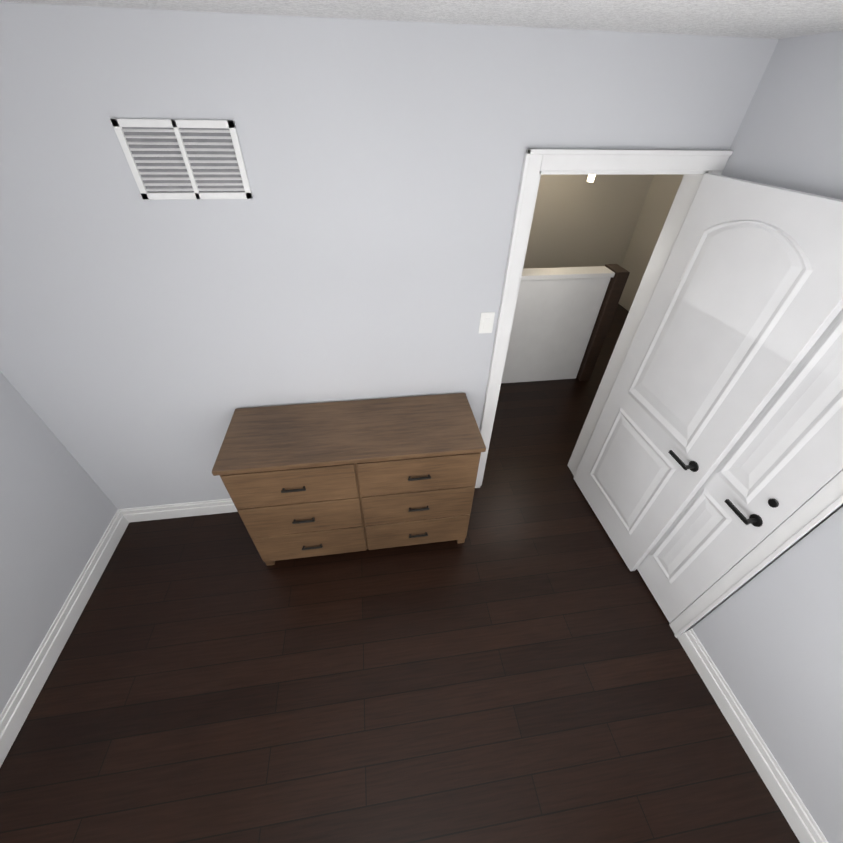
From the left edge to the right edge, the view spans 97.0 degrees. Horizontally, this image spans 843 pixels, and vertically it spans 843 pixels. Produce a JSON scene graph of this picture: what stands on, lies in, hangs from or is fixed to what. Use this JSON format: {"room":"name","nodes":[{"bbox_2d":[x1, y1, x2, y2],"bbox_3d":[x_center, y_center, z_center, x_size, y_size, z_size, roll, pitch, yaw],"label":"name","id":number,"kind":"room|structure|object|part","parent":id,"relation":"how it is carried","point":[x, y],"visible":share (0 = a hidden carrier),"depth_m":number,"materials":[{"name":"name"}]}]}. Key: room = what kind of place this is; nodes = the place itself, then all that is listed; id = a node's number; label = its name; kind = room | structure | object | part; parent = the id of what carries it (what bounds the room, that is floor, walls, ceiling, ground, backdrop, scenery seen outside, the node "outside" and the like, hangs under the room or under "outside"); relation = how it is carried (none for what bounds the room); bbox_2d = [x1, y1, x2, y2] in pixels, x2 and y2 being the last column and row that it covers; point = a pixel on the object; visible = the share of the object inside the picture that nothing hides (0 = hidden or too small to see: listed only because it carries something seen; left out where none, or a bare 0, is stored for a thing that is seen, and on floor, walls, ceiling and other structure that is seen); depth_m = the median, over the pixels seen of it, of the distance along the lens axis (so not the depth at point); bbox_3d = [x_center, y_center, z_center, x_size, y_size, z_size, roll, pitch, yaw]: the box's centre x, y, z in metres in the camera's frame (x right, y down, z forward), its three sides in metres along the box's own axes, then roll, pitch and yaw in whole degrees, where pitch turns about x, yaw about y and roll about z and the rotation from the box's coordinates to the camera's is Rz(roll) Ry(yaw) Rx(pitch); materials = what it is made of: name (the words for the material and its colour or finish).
{"room":"bedroom","nodes":[
{"label":"bedroom","id":0,"kind":"room"},
{"bbox_2d":[0,371,117,714],"bbox_3d":[-1.679,1.649,-0.382,0.120,2.440,5.790,-4,41,-7],"label":"wall","id":1,"kind":"structure","parent":0,"point":[58,509],"depth_m":1.90,"materials":[{"name":"grey paint"}]},
{"bbox_2d":[0,510,129,766],"bbox_3d":[-1.630,2.516,0.380,0.019,0.135,5.790,-4,41,-7],"label":"baseboard","id":2,"kind":"structure","parent":1,"relation":"attached to","point":[24,696],"depth_m":1.95,"materials":[{"name":"white wood"}]},
{"bbox_2d":[0,2,778,508],"bbox_3d":[-0.365,-0.402,2.029,3.590,2.440,0.120,-4,41,-7],"label":"wall","id":3,"kind":"structure","parent":0,"point":[356,248],"depth_m":1.50,"materials":[{"name":"grey paint"}]},
{"bbox_2d":[118,498,237,521],"bbox_3d":[-0.813,0.549,2.680,2.408,0.135,0.019,-4,41,-7],"label":"baseboard","id":4,"kind":"structure","parent":3,"relation":"attached to","point":[147,513],"depth_m":2.57,"materials":[{"name":"white wood"}]},
{"bbox_2d":[110,119,252,199],"bbox_3d":[-0.861,-0.954,1.370,0.400,0.240,0.011,-4,41,-7],"label":"air vent","id":5,"kind":"object","parent":3,"relation":"in","point":[182,159],"visible":1,"depth_m":1.36,"materials":[{"name":"white metal"}]},
{"bbox_2d":[478,312,494,333],"bbox_3d":[0.344,-0.520,1.970,0.075,0.118,0.008,-4,41,-7],"label":"light switch","id":6,"kind":"object","parent":3,"relation":"attached to","point":[486,322],"visible":1,"depth_m":1.97,"materials":[{"name":"white plastic"}]},
{"bbox_2d":[475,148,732,487],"bbox_3d":[0.840,-0.361,2.269,0.911,2.107,0.148,-4,41,-7],"label":"door frame","id":7,"kind":"structure","parent":3,"relation":"attached to","point":[693,166],"depth_m":1.76,"materials":[{"name":"white wood"}]},
{"bbox_2d":[573,173,842,570],"bbox_3d":[1.272,-0.065,1.990,0.096,2.015,0.776,-4,41,-7],"label":"entry door","id":8,"kind":"structure","parent":7,"relation":"attached to","point":[744,307],"depth_m":1.66,"materials":[{"name":"white wood"}]},
{"bbox_3d":[1.291,0.193,1.841,0.060,0.054,0.138,-4,41,-7],"label":"handle","id":9,"kind":"part","parent":8,"relation":"part of","materials":[{"name":"black metal"}]},
{"bbox_2d":[0,304,799,842],"bbox_3d":[0.827,1.299,2.020,5.690,0.080,9.390,-4,41,-7],"label":"floor","id":10,"kind":"structure","parent":0,"point":[518,665],"depth_m":1.85,"materials":[{"name":"brown wood"}]},
{"bbox_2d":[212,393,485,565],"bbox_3d":[-0.364,0.385,2.281,1.320,0.920,0.495,-4,41,-7],"label":"dresser","id":11,"kind":"object","parent":10,"relation":"on","point":[311,479],"visible":1,"depth_m":2.00,"materials":[{"name":"brown wood"}]},
{"bbox_3d":[-0.335,0.509,2.107,1.266,0.796,0.018,-4,41,-7],"label":"drawer","id":12,"kind":"part","parent":11,"relation":"part of","materials":[{"name":"brown wood"}]},
{"bbox_3d":[-0.332,0.522,2.092,0.759,0.551,0.025,-4,41,-7],"label":"handle","id":13,"kind":"part","parent":11,"relation":"part of","materials":[{"name":"black metal"}]},
{"bbox_2d":[577,264,629,380],"bbox_3d":[1.739,-0.938,3.701,0.115,1.140,0.220,-4,41,-7],"label":"post","id":14,"kind":"object","parent":10,"relation":"on","point":[613,293],"visible":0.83,"depth_m":3.54,"materials":[{"name":"brown wood"}]},
{"bbox_2d":[0,0,842,38],"bbox_3d":[0.062,0.563,-1.005,3.590,0.080,6.030,-4,41,-7],"label":"ceiling","id":15,"kind":"structure","parent":0,"point":[774,19],"depth_m":1.07,"materials":[{"name":"white paint"}]},
{"bbox_2d":[501,266,614,382],"bbox_3d":[1.130,-0.887,3.633,1.095,1.130,0.180,-4,41,-7],"label":"wall","id":16,"kind":"structure","parent":0,"point":[556,314],"depth_m":3.52,"materials":[{"name":"white paint"}]},
{"bbox_2d":[523,174,653,268],"bbox_3d":[0.932,-2.719,4.747,4.240,2.440,0.120,-4,41,-7],"label":"wall","id":17,"kind":"structure","parent":0,"point":[578,220],"depth_m":4.93,"materials":[{"name":"paint"}]},
{"bbox_2d":[618,174,683,310],"bbox_3d":[3.202,-1.786,3.728,0.120,2.440,3.240,-4,41,-7],"label":"wall","id":18,"kind":"structure","parent":0,"point":[659,199],"depth_m":4.87,"materials":[{"name":"paint"}]},
{"bbox_2d":[692,30,842,842],"bbox_3d":[1.766,1.423,-0.026,0.120,2.440,5.910,-4,41,-7],"label":"wall","id":19,"kind":"structure","parent":0,"point":[770,637],"depth_m":1.43,"materials":[{"name":"grey paint"}]},
{"bbox_2d":[637,308,842,622],"bbox_3d":[1.383,0.245,1.634,0.074,2.015,0.444,-4,41,-7],"label":"closet door","id":20,"kind":"structure","parent":19,"relation":"in","point":[779,464],"depth_m":1.55,"materials":[{"name":"white wood"}]},
{"bbox_3d":[1.389,0.351,1.575,0.056,0.165,0.140,-4,41,-7],"label":"handle","id":21,"kind":"part","parent":20,"relation":"part of","materials":[{"name":"black metal"}]},
{"bbox_2d":[678,628,828,842],"bbox_3d":[1.581,1.849,1.239,0.019,0.135,2.136,-4,41,-7],"label":"baseboard","id":22,"kind":"structure","parent":19,"relation":"attached to","point":[742,726],"depth_m":1.67,"materials":[{"name":"white wood"}]},
{"bbox_2d":[669,470,842,637],"bbox_3d":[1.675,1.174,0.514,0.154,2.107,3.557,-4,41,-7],"label":"door frame","id":23,"kind":"structure","parent":19,"relation":"attached to","point":[822,505],"depth_m":1.54,"materials":[{"name":"white wood"}]},
{"bbox_3d":[1.176,-2.621,2.712,4.240,0.080,3.360,-4,41,-7],"label":"ceiling","id":24,"kind":"structure","parent":0,"visible":0},
{"bbox_2d":[587,174,595,181],"bbox_3d":[1.684,-2.883,3.727,0.480,0.829,0.140,-4,41,-7],"label":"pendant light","id":25,"kind":"object","parent":24,"relation":"hanging from","point":[591,177],"visible":0.04,"depth_m":3.97,"materials":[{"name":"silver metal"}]}
]}

